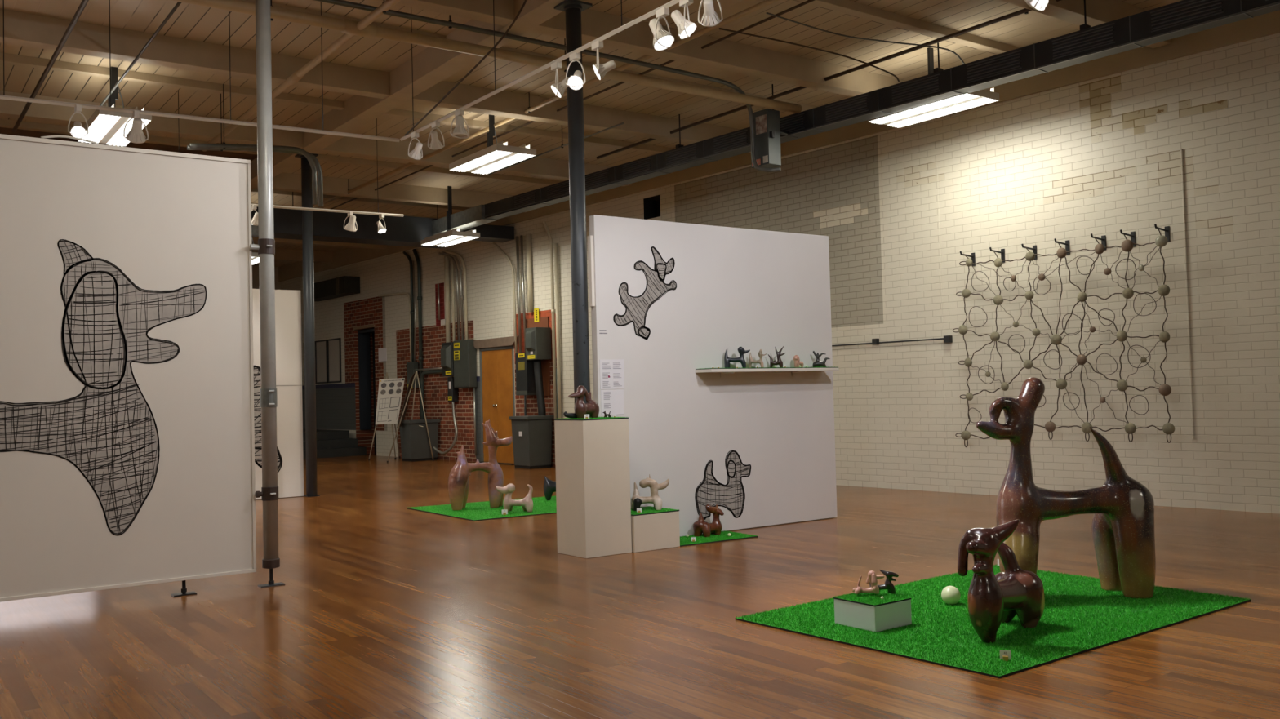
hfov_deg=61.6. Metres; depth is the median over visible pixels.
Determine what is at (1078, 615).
mat
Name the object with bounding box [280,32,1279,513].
wall
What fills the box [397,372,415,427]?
poster board
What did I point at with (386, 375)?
easel
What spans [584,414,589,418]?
number card
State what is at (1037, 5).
lamp
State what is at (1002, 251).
wall hook
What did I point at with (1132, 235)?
wall hook
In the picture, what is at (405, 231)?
ceiling beam
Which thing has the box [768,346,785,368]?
dog figurine
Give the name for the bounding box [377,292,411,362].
conduit pipe
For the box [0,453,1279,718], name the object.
floor
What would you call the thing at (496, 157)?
ceiling light
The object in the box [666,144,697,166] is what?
grille
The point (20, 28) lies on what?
ceiling beam
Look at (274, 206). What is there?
track
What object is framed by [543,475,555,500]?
sculpture
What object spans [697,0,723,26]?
lamp
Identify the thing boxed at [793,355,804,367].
dog figurine
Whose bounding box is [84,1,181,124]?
conduit pipe
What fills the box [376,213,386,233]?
lamp
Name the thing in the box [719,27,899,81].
conduit pipe
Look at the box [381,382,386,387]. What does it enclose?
photo
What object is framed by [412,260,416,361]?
conduit pipe
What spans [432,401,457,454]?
conduit pipe
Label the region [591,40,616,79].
lamp
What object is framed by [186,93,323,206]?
conduit pipe
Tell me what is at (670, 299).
wall
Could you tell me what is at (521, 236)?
conduit pipe
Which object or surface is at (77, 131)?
lamp
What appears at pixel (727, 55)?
beam
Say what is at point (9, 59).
ceiling beam
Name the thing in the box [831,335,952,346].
wall rail
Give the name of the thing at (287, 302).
wall
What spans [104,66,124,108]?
mounting bracket
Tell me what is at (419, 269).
conduit pipe
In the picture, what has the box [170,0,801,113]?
ceiling beam
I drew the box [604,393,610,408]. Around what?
print
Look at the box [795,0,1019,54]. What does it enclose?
beam
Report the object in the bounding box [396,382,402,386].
photo
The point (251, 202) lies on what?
trim
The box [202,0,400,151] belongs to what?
pipe
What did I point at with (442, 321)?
junction box
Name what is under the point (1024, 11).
pipe
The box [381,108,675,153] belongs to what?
trim
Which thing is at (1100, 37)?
grille
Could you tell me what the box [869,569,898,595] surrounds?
dog figurine
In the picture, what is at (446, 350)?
switch
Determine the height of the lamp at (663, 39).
0.274 m
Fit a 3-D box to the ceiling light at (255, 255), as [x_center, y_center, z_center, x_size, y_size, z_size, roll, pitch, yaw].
[-7.494,-2.497,20.513,0.512,1.236,1.200,0,-2,-36]
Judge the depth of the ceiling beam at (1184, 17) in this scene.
11.72 m
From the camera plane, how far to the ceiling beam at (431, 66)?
12.50 m
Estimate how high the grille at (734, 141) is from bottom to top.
0.190 m
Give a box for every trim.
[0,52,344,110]
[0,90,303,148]
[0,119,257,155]
[0,127,257,161]
[240,0,445,38]
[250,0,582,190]
[250,188,471,211]
[251,202,439,218]
[251,236,386,249]
[251,241,358,248]
[251,248,333,262]
[254,172,530,212]
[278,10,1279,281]
[302,428,366,458]
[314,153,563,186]
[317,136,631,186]
[377,0,514,26]
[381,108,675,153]
[405,80,751,153]
[498,46,817,111]
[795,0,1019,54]
[937,164,948,488]
[1180,148,1194,439]
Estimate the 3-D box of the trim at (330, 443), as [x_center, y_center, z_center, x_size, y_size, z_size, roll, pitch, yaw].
[-10.373,2.202,27.742,4.680,0.621,5.550,0,-2,-36]
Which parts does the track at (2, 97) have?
hanging rod, hanging rod, hanging rod, hanging rod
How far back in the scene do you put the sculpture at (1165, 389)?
12.33 m
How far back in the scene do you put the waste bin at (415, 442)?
23.84 m
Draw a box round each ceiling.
[0,0,1182,266]
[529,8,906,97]
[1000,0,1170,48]
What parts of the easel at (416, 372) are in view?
leg, leg, leg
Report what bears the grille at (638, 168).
attached to the ceiling beam at (1184, 17)
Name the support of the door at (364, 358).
in the wall at (1100, 157)
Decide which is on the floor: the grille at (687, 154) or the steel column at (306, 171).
the steel column at (306, 171)
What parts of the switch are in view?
handle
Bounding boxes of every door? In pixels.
[352,324,374,430]
[473,335,518,465]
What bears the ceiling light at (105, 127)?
hanging from the ceiling at (188, 21)
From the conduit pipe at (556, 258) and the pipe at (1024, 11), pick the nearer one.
the pipe at (1024, 11)
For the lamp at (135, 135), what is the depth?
9.42 m
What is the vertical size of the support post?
5.310 m
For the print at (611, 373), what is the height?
0.223 m
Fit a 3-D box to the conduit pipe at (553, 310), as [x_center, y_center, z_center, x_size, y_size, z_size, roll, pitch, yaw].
[-1.722,-0.329,20.688,0.233,4.712,0.080,-2,-2,28]
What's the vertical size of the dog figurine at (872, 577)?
0.130 m
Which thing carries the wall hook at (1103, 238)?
attached to the wall at (1100, 157)
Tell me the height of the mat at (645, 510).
0.018 m
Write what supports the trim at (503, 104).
attached to the wall at (1100, 157)
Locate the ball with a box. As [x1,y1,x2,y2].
[941,586,960,604]
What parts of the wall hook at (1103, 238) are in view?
arm, plate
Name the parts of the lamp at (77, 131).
lamp shade, bulb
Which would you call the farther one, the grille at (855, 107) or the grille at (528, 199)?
the grille at (528, 199)
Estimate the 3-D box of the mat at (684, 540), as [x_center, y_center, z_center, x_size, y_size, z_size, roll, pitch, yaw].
[0.608,1.685,10.139,0.960,0.022,0.536,0,-2,-36]
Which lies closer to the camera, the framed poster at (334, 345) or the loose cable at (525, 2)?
the loose cable at (525, 2)
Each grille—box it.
[514,191,536,208]
[546,181,569,199]
[585,169,608,188]
[622,157,650,178]
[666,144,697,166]
[713,129,747,153]
[779,113,804,132]
[825,94,868,122]
[891,74,940,103]
[966,49,1022,83]
[1052,22,1115,59]
[1150,0,1223,32]
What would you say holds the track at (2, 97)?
hanging from the ceiling at (188, 21)
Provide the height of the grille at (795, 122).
0.190 m
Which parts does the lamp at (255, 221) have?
lamp shade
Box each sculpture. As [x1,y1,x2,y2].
[448,419,512,510]
[495,483,533,512]
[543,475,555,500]
[952,235,1174,447]
[957,519,1044,643]
[976,377,1155,599]
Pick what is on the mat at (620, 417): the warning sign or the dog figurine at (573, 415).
the dog figurine at (573, 415)
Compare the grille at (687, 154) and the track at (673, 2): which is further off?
the grille at (687, 154)
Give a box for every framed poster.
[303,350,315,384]
[315,339,328,383]
[327,337,341,382]
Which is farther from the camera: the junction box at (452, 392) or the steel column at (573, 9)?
the junction box at (452, 392)
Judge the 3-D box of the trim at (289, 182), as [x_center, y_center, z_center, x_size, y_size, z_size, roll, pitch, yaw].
[-4.055,-3.086,20.064,6.150,0.300,0.200,0,-2,-36]
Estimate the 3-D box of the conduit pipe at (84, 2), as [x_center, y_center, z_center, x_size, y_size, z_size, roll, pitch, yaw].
[-2.792,-3.252,6.537,0.042,0.044,17.600,0,-2,-36]
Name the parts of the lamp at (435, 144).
lamp shade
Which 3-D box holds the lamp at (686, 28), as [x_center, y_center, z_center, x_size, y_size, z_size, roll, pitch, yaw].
[0.297,-2.256,7.080,0.149,0.273,0.157,0,-2,-36]
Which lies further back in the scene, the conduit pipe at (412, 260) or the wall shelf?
the conduit pipe at (412, 260)
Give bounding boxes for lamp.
[67,104,88,138]
[123,110,148,143]
[251,204,258,226]
[343,211,357,231]
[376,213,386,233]
[408,131,422,159]
[427,120,444,150]
[450,108,469,138]
[550,61,568,97]
[564,52,586,90]
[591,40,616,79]
[648,6,674,51]
[671,0,697,39]
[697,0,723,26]
[1024,0,1048,11]
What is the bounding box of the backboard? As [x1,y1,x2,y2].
[525,316,550,396]
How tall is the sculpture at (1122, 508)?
1.423 m
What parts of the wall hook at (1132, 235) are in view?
arm, plate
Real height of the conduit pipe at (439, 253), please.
2.036 m
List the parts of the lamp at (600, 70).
lamp shade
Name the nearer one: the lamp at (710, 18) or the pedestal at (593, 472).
the lamp at (710, 18)
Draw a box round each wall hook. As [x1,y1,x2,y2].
[960,251,975,266]
[989,247,1004,262]
[1021,244,1037,259]
[1053,238,1070,254]
[1090,233,1106,250]
[1120,229,1135,246]
[1154,223,1169,241]
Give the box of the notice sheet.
[377,347,386,361]
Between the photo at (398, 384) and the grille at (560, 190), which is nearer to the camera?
the grille at (560, 190)
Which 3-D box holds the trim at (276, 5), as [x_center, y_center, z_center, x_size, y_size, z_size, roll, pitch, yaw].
[-4.627,-3.477,9.927,6.130,0.110,0.120,0,-2,-36]
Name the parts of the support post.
foot plate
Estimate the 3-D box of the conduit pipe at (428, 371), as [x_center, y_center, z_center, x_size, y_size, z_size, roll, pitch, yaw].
[-4.636,1.218,24.182,0.090,1.981,1.175,0,-2,-40]
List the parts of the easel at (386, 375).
leg, leg, leg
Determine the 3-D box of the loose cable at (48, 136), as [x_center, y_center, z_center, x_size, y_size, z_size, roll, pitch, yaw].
[-4.024,-1.556,7.565,0.353,0.041,0.015,0,-2,-36]
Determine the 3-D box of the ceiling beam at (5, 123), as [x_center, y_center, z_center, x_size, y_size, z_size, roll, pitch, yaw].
[-8.255,-3.232,14.949,6.130,0.110,0.120,0,-2,-36]
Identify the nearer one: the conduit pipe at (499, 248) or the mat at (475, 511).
the mat at (475, 511)
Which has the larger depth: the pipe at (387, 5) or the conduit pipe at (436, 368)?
the conduit pipe at (436, 368)
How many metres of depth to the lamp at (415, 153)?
10.47 m
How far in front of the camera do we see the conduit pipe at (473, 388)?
22.89 m
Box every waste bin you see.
[397,419,439,462]
[509,415,554,469]
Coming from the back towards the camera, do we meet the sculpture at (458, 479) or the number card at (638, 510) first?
the sculpture at (458, 479)
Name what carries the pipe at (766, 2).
hanging from the ceiling at (188, 21)
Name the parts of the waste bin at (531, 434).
lid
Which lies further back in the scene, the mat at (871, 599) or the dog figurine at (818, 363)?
the dog figurine at (818, 363)
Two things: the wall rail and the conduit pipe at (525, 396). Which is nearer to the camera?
the wall rail
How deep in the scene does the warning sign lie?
21.18 m
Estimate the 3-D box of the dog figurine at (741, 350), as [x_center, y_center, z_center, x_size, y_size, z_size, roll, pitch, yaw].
[0.963,-0.020,10.636,0.258,0.214,0.063,-2,-2,7]
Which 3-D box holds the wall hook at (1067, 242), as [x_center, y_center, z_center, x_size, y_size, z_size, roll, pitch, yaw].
[4.963,-1.328,12.594,0.296,0.174,0.072,0,-2,-43]
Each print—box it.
[602,364,621,387]
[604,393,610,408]
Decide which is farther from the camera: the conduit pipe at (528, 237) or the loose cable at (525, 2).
the conduit pipe at (528, 237)
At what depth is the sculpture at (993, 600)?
5.78 m
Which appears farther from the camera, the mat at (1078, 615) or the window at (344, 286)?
the window at (344, 286)
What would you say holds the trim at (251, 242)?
attached to the wall at (1100, 157)
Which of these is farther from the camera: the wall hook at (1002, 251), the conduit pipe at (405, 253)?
the conduit pipe at (405, 253)
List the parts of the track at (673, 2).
hanging rod, hanging rod, hanging rod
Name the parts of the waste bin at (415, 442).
lid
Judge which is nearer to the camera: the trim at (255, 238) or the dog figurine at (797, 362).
the dog figurine at (797, 362)
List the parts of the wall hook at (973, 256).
arm, plate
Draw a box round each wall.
[0,133,256,601]
[252,266,280,289]
[252,288,303,499]
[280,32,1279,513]
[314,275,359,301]
[587,214,837,537]
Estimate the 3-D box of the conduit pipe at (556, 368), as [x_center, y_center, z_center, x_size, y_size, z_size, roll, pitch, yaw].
[-1.558,1.095,20.568,0.055,1.850,0.055,-1,-2,-17]
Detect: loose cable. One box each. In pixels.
[40,135,97,143]
[404,0,527,136]
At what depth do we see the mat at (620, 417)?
9.35 m
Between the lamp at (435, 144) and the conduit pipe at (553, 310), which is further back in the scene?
the conduit pipe at (553, 310)
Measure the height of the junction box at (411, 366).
0.620 m
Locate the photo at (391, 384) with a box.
[389,382,394,387]
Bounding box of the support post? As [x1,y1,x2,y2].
[249,0,284,587]
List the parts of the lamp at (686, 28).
bulb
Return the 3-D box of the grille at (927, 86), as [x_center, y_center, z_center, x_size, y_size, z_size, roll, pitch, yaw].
[3.080,-3.026,12.010,0.017,0.190,0.640,0,-2,-40]
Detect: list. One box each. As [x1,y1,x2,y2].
[599,359,624,389]
[600,389,624,415]
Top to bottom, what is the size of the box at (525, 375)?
0.840 m
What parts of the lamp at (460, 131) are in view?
lamp shade, bulb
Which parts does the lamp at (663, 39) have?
bulb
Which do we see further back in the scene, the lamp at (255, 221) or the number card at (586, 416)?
the lamp at (255, 221)
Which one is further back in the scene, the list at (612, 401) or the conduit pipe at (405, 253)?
the conduit pipe at (405, 253)
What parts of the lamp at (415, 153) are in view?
lamp shade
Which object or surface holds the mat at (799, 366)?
on the wall shelf
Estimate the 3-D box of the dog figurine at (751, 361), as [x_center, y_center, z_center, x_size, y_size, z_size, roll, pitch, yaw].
[1.185,-0.009,10.795,0.192,0.190,0.045,-2,-2,4]
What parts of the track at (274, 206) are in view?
hanging rod, hanging rod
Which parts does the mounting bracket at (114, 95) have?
cord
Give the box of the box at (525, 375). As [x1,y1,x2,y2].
[515,352,536,395]
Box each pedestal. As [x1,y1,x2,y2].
[554,418,631,558]
[631,511,679,552]
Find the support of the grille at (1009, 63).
attached to the ceiling beam at (1184, 17)
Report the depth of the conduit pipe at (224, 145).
13.58 m
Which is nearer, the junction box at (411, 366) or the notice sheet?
the junction box at (411, 366)
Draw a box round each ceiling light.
[77,109,133,146]
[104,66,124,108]
[138,107,151,129]
[251,236,258,265]
[420,186,479,246]
[448,115,536,174]
[867,47,999,128]
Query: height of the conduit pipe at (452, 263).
1.950 m
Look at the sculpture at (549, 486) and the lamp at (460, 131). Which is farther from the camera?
the sculpture at (549, 486)
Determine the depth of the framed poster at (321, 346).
29.08 m
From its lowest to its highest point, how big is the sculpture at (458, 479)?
1.102 m
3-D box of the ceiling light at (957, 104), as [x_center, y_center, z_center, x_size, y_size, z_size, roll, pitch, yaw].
[3.385,-3.257,12.509,0.582,0.756,1.430,0,-2,-36]
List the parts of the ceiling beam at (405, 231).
access panel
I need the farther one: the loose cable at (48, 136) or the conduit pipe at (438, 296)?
the conduit pipe at (438, 296)
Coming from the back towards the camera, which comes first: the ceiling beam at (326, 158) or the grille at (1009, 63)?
the ceiling beam at (326, 158)
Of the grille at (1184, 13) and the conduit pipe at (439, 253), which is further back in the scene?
the conduit pipe at (439, 253)
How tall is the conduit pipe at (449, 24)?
1.276 m
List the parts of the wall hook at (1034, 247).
arm, plate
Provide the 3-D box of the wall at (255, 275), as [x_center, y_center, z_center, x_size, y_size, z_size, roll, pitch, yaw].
[-16.906,-0.018,26.802,22.000,5.330,0.200,0,-2,-36]
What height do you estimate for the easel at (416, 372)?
2.009 m
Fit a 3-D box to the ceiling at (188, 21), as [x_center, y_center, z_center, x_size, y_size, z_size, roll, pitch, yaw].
[-5.796,-3.487,11.417,22.000,0.100,39.000,0,-2,-36]
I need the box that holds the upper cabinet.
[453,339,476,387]
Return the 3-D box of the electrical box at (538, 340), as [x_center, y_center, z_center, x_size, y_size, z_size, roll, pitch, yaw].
[-2.000,-0.303,20.800,0.419,0.620,0.370,0,-2,-40]
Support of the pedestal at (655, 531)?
on the floor
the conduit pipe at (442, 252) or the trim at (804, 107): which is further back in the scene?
the conduit pipe at (442, 252)
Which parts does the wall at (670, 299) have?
edge rail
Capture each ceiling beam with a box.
[0,8,390,98]
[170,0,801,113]
[251,191,514,248]
[484,0,1279,219]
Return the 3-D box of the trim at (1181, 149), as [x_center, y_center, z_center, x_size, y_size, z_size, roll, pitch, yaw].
[5.934,-0.719,11.638,0.021,3.150,0.024,0,-2,-40]
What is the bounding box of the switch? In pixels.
[440,342,453,376]
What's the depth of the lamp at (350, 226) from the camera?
14.53 m
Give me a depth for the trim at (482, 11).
10.23 m
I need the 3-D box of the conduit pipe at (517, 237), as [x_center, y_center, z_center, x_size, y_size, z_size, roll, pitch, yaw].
[-2.433,-1.299,21.572,0.060,2.361,0.090,0,-2,-40]
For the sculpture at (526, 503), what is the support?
on the mat at (475, 511)
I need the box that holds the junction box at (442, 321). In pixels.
[440,319,445,325]
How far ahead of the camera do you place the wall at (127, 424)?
7.68 m
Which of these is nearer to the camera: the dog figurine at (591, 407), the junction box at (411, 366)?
the dog figurine at (591, 407)
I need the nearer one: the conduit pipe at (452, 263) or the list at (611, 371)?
the list at (611, 371)
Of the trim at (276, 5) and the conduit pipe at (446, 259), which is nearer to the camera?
the trim at (276, 5)
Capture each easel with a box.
[368,372,400,460]
[386,370,434,462]
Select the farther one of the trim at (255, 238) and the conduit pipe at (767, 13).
the trim at (255, 238)
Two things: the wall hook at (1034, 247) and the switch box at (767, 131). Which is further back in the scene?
the switch box at (767, 131)
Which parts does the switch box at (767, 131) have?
handle, mounting arm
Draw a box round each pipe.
[12,0,88,133]
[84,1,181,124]
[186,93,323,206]
[189,84,317,204]
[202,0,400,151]
[312,0,779,208]
[313,0,780,172]
[330,0,815,209]
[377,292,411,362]
[402,251,413,361]
[412,248,422,410]
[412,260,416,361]
[413,367,442,370]
[420,368,442,419]
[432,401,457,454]
[437,284,439,319]
[438,252,460,340]
[441,251,463,340]
[444,255,450,342]
[445,250,468,339]
[451,256,455,341]
[456,297,457,340]
[472,386,476,455]
[488,122,623,174]
[493,242,517,353]
[515,236,522,352]
[520,235,526,352]
[524,395,526,415]
[525,233,533,311]
[533,360,546,415]
[542,221,557,445]
[554,243,561,418]
[555,368,557,417]
[596,0,1062,159]
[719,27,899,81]
[766,12,964,64]
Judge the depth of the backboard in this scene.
20.96 m
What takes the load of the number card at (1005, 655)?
on the mat at (1078, 615)
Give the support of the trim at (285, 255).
attached to the wall at (1100, 157)
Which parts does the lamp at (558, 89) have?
bulb, lamp shade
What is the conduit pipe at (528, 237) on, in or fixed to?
attached to the wall at (1100, 157)
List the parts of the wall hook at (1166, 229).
arm, plate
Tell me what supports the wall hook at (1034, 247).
attached to the wall at (1100, 157)
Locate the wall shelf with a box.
[695,368,839,377]
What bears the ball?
on the mat at (1078, 615)
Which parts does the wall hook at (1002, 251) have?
arm, plate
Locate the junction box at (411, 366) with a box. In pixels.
[406,361,418,388]
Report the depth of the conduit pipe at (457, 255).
23.12 m
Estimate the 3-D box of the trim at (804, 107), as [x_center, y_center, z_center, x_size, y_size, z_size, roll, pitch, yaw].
[0.560,-3.493,13.677,6.150,0.110,0.120,0,-2,-36]
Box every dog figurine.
[563,411,577,418]
[568,385,599,418]
[602,410,610,417]
[631,474,669,511]
[693,504,724,537]
[724,346,750,368]
[748,349,767,368]
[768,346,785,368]
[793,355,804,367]
[812,351,830,367]
[852,570,884,594]
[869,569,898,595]
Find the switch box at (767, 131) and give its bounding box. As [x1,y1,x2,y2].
[751,108,797,168]
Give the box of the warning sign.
[533,307,538,322]
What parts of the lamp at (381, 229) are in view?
lamp shade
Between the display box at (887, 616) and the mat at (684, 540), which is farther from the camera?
the mat at (684, 540)
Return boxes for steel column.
[294,153,319,497]
[554,0,592,403]
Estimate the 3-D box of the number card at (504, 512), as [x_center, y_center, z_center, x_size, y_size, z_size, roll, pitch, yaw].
[-1.581,1.784,12.538,0.068,0.063,0.033,-1,-2,-7]
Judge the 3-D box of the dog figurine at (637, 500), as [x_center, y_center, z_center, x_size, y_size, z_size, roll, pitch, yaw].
[0.091,1.204,9.765,0.356,0.321,0.174,-1,-2,0]
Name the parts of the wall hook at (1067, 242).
arm, plate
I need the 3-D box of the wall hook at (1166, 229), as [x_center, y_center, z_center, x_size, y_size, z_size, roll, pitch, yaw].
[5.701,-1.384,11.709,0.296,0.174,0.060,0,-2,-43]
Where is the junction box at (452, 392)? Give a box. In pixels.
[447,377,457,401]
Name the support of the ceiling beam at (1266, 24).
attached to the wall at (1100, 157)
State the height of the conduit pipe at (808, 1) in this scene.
0.028 m
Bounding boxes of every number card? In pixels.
[502,509,507,515]
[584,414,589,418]
[636,507,641,512]
[1000,649,1011,661]
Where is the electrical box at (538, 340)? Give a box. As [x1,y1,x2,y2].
[525,327,551,359]
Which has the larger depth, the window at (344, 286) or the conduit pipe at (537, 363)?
the window at (344, 286)
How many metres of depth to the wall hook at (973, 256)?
13.66 m
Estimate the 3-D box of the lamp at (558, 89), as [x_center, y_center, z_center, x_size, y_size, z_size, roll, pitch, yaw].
[-0.629,-2.188,8.419,0.164,0.279,0.147,0,-2,-36]
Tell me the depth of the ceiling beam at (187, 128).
14.38 m
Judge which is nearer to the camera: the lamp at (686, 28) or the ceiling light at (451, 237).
the lamp at (686, 28)
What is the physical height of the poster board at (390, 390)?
1.067 m
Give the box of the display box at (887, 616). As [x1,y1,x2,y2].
[834,599,911,632]
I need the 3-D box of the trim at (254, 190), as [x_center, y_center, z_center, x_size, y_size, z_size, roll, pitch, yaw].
[-4.912,-3.123,21.249,6.150,0.110,0.120,0,-2,-36]
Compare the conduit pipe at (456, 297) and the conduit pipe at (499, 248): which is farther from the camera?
the conduit pipe at (456, 297)
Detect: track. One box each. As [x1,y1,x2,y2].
[0,0,399,142]
[177,90,404,217]
[400,0,679,141]
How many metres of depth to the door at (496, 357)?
22.32 m
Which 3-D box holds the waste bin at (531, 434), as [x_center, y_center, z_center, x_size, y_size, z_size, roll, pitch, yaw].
[-2.087,1.589,20.741,0.610,1.000,0.660,0,-2,-40]
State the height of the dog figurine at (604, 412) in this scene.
0.066 m
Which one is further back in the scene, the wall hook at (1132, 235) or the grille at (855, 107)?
the grille at (855, 107)
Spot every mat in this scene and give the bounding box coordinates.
[407,495,556,520]
[554,416,628,420]
[631,506,679,515]
[680,530,758,546]
[695,366,838,369]
[735,564,1250,678]
[833,591,911,606]
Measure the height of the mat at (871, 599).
0.019 m
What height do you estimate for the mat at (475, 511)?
0.024 m
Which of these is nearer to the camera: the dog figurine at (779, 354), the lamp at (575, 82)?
the lamp at (575, 82)
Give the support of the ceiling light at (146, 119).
hanging from the ceiling at (188, 21)
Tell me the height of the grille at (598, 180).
0.190 m
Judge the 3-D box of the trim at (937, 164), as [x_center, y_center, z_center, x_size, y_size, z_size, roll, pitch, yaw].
[3.954,-0.446,14.026,0.011,4.250,0.011,0,-2,-40]
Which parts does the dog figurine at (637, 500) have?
hind leg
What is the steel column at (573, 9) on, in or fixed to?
on the floor
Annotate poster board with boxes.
[375,377,404,424]
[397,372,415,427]
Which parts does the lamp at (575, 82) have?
bulb, lamp shade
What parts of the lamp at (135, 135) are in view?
lamp shade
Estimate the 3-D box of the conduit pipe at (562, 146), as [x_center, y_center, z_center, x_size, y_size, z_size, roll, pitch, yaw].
[-1.307,-3.200,15.450,0.024,0.452,3.700,0,-2,-36]

